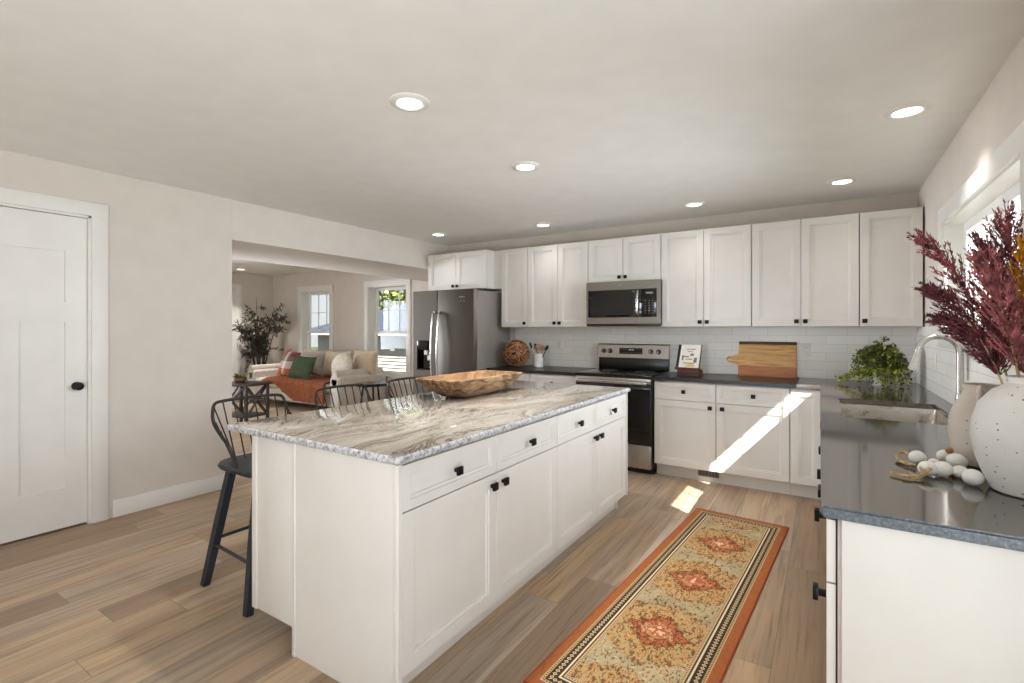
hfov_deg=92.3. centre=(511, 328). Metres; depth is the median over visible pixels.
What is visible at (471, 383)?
dough bowl
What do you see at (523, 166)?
recessed light
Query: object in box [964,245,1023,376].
stem
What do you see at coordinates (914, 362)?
faucet
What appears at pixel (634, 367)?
range
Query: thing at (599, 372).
cooktop
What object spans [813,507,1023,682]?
base cabinet
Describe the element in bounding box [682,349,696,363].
print
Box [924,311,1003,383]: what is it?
stem
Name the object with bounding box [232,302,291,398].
tree
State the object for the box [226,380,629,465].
countertop
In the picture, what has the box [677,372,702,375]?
book
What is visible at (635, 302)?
microwave
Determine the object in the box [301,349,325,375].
cushion
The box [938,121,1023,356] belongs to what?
window
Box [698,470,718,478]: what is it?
vent
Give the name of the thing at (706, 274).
upper cabinet
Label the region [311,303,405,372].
neighbor house
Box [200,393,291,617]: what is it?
bar stool
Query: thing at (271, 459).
base cabinet
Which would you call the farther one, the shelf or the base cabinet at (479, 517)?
the shelf
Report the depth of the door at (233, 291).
9.66 m
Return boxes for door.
[0,206,86,543]
[232,290,235,390]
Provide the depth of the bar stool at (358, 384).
3.31 m
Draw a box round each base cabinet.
[252,435,291,626]
[292,416,556,682]
[516,373,530,380]
[530,373,575,383]
[543,392,627,567]
[654,380,717,482]
[716,384,790,494]
[790,387,820,499]
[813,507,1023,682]
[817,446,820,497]
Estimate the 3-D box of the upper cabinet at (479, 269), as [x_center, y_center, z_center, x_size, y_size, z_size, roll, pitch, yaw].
[-0.512,-0.699,6.120,1.024,0.450,0.496,0,0,33]
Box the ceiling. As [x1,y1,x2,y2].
[0,0,1023,275]
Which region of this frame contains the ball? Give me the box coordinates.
[503,340,529,366]
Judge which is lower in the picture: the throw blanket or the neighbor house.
the throw blanket
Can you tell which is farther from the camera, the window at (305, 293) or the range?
the window at (305, 293)
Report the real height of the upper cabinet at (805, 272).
0.908 m
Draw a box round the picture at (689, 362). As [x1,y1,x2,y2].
[685,358,694,366]
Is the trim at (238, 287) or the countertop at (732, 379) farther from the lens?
the trim at (238, 287)
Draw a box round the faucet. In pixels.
[907,333,963,400]
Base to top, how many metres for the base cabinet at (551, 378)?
0.882 m
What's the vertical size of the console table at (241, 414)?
0.600 m
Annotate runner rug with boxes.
[523,508,788,682]
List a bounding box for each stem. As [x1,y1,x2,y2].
[906,227,1013,381]
[911,279,1007,384]
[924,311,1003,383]
[964,226,1023,374]
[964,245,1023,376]
[977,198,1023,372]
[1007,233,1023,323]
[1013,270,1023,347]
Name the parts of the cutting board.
handle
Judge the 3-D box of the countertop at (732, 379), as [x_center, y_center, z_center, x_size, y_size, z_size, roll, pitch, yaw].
[1.941,0.456,4.465,1.136,0.030,0.644,0,0,33]
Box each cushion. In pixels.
[255,376,278,387]
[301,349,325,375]
[322,350,351,376]
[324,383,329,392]
[352,349,377,374]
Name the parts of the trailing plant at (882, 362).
pot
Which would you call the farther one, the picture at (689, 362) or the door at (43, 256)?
the picture at (689, 362)
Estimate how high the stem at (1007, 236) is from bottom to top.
0.757 m
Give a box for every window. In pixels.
[298,284,332,355]
[364,279,410,383]
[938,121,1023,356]
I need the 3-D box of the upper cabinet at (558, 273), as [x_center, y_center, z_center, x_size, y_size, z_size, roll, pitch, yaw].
[0.570,-0.470,5.508,0.737,0.908,0.362,0,0,33]
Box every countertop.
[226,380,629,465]
[487,365,596,375]
[653,372,799,387]
[796,378,1023,551]
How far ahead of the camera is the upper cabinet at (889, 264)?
3.83 m
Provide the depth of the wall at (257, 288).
10.07 m
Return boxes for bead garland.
[890,447,984,485]
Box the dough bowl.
[416,370,522,396]
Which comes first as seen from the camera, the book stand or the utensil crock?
the book stand
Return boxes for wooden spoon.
[535,344,541,353]
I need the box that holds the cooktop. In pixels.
[576,368,668,377]
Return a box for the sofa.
[248,359,385,407]
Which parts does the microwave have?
door, handle, control panel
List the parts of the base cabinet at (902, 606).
knob, knob, drawer, door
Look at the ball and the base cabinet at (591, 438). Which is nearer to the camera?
the base cabinet at (591, 438)
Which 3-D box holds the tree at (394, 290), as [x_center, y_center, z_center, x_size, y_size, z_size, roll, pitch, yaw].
[-8.962,-1.340,33.177,6.337,7.806,6.538,0,0,33]
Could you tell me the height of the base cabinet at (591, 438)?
0.882 m
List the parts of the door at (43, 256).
knob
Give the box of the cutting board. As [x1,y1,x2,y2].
[726,341,796,377]
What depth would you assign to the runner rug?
2.32 m
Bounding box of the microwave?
[586,279,661,325]
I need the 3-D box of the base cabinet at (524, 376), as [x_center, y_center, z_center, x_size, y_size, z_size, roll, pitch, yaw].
[0.119,0.914,5.627,0.540,0.882,0.647,0,0,33]
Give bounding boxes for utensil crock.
[533,353,542,366]
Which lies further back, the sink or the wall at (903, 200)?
the wall at (903, 200)
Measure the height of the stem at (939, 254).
0.715 m
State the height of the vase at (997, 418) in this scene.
0.312 m
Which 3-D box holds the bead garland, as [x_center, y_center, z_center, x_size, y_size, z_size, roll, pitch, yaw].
[1.297,0.412,1.533,0.210,0.059,0.332,0,0,33]
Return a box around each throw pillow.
[277,349,300,375]
[287,355,316,379]
[331,353,352,372]
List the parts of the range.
handle, door rail, oven door, control panel, drawer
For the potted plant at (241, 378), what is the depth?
6.82 m
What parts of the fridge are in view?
freezer door, handle, handle, door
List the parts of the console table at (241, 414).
leg, leg, leg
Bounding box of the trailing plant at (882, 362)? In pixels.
[835,336,914,386]
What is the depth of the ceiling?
2.35 m
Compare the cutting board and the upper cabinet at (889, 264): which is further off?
the cutting board
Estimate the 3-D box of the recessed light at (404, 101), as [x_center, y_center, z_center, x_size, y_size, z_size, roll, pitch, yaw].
[-0.502,-1.104,2.409,0.196,0.014,0.196,0,0,33]
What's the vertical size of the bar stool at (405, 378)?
0.977 m
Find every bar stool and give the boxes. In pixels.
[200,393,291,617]
[314,383,372,409]
[387,376,432,397]
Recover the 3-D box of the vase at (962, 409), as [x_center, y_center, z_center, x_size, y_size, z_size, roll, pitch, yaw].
[1.519,0.309,1.578,0.168,0.264,0.194,0,0,10]
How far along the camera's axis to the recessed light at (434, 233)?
5.75 m
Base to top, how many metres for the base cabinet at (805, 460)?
0.882 m
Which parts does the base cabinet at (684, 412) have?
drawer, door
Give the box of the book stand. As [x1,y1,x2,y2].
[675,345,703,376]
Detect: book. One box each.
[676,345,701,367]
[677,369,702,372]
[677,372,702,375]
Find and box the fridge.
[413,288,509,394]
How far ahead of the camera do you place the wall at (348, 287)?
9.22 m
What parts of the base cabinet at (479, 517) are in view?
island end panel, drawer, door, knob, knob, knob, door, drawer, knob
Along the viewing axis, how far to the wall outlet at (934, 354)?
3.28 m
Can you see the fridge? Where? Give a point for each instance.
(455, 330)
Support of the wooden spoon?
in the utensil crock
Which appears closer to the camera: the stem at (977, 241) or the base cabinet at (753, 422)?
the stem at (977, 241)
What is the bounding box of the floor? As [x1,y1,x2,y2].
[0,398,825,682]
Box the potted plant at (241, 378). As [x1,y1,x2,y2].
[233,373,246,382]
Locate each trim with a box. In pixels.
[0,187,108,523]
[232,284,241,396]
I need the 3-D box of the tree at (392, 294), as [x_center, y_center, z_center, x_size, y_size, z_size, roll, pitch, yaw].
[-6.723,-1.059,27.326,6.336,7.246,6.162,0,0,33]
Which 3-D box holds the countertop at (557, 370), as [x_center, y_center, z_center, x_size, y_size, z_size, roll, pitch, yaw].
[0.347,0.456,5.483,1.089,0.030,0.644,0,0,33]
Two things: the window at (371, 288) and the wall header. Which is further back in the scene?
the window at (371, 288)
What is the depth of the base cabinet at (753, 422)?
4.09 m
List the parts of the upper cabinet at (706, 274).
door, door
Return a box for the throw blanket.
[262,375,330,404]
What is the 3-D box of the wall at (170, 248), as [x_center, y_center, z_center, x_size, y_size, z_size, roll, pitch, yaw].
[-4.285,0.122,1.415,0.120,2.466,6.770,0,0,33]
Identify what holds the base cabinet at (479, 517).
on the floor
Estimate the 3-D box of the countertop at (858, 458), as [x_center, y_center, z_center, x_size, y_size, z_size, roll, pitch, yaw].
[1.952,0.456,2.657,0.828,0.030,3.680,0,0,33]
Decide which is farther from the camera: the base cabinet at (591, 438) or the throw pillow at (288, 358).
the throw pillow at (288, 358)
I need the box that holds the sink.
[840,403,947,424]
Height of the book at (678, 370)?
0.022 m
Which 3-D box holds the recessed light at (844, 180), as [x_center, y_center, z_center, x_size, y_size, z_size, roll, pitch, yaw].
[2.481,-1.104,3.696,0.196,0.014,0.196,0,0,33]
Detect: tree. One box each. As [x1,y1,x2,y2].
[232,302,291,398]
[328,290,404,308]
[379,289,405,309]
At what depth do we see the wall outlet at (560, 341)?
5.70 m
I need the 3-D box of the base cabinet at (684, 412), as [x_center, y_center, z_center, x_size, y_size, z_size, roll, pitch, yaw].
[1.688,0.914,4.624,0.533,0.882,0.647,0,0,33]
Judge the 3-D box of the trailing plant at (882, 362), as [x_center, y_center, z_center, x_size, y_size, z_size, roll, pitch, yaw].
[2.815,0.248,3.811,0.504,0.386,0.298,0,0,28]
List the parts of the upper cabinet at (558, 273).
door, door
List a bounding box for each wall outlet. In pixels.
[558,339,562,348]
[801,343,809,355]
[933,353,935,370]
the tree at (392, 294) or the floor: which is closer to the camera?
the floor
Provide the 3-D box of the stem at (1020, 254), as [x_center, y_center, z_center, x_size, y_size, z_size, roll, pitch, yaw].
[1.449,0.037,1.371,0.120,0.636,0.113,0,0,-17]
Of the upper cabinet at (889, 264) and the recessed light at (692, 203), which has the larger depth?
the recessed light at (692, 203)
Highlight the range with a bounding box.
[576,343,669,473]
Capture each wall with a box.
[0,149,231,518]
[232,272,272,379]
[273,270,427,398]
[447,192,917,340]
[918,35,1023,325]
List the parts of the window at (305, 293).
sash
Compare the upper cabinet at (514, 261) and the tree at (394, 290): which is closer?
the upper cabinet at (514, 261)
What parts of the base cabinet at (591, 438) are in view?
drawer, door, drawer, door, island end panel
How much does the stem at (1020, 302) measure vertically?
0.587 m
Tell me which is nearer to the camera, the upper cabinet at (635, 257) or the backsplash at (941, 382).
the backsplash at (941, 382)
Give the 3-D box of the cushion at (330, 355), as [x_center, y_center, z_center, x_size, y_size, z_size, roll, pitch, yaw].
[-3.112,0.625,8.706,0.700,0.489,0.220,0,0,33]
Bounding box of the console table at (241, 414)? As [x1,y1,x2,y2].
[232,380,271,421]
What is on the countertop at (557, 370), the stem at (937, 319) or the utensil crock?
the utensil crock
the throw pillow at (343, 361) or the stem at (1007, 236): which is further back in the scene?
the throw pillow at (343, 361)
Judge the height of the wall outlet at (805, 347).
0.116 m
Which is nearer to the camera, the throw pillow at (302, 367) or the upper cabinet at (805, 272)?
the upper cabinet at (805, 272)
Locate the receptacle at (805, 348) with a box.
[803,346,807,353]
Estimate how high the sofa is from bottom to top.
0.800 m
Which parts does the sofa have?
arm, frame, arm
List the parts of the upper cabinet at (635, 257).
door, door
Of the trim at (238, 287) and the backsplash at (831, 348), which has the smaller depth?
the backsplash at (831, 348)
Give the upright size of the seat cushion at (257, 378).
0.145 m
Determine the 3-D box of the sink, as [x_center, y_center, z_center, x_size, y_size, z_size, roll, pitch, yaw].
[2.057,0.563,2.661,0.508,0.184,0.808,0,0,33]
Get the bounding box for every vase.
[947,382,1000,467]
[970,375,1023,498]
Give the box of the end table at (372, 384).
[355,381,386,402]
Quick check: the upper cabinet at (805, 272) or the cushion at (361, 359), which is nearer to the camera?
the upper cabinet at (805, 272)
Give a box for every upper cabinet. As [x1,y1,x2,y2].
[428,250,501,290]
[502,247,527,326]
[528,241,599,326]
[588,234,660,282]
[661,224,751,326]
[752,213,858,326]
[859,207,922,326]
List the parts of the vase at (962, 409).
handle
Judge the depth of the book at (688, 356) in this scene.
4.61 m
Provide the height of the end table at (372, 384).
0.557 m
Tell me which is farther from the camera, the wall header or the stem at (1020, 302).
the wall header
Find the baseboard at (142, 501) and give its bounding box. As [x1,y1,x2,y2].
[112,473,234,517]
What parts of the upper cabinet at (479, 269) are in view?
door, door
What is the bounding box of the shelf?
[232,411,266,418]
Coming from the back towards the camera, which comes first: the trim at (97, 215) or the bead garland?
the trim at (97, 215)
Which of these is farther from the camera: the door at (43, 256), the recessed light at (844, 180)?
the recessed light at (844, 180)
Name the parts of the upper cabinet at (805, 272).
door, door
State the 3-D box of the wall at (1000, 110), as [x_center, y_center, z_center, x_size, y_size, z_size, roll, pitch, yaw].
[0.770,0.122,-0.148,0.200,2.466,9.980,0,0,33]
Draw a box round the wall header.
[232,200,446,281]
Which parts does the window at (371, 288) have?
sash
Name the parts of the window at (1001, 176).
sash, sash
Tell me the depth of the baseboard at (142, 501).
3.79 m
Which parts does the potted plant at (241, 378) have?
pot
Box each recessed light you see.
[389,92,429,111]
[430,232,446,235]
[511,161,539,171]
[534,223,551,226]
[683,201,705,206]
[827,177,857,185]
[883,101,931,119]
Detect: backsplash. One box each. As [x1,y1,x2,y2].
[515,327,916,382]
[917,326,1023,404]
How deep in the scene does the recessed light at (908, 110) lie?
2.48 m
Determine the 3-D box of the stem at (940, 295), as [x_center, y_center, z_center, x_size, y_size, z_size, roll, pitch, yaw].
[1.384,0.096,1.493,0.122,0.520,0.335,0,0,-4]
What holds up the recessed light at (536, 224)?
in the ceiling

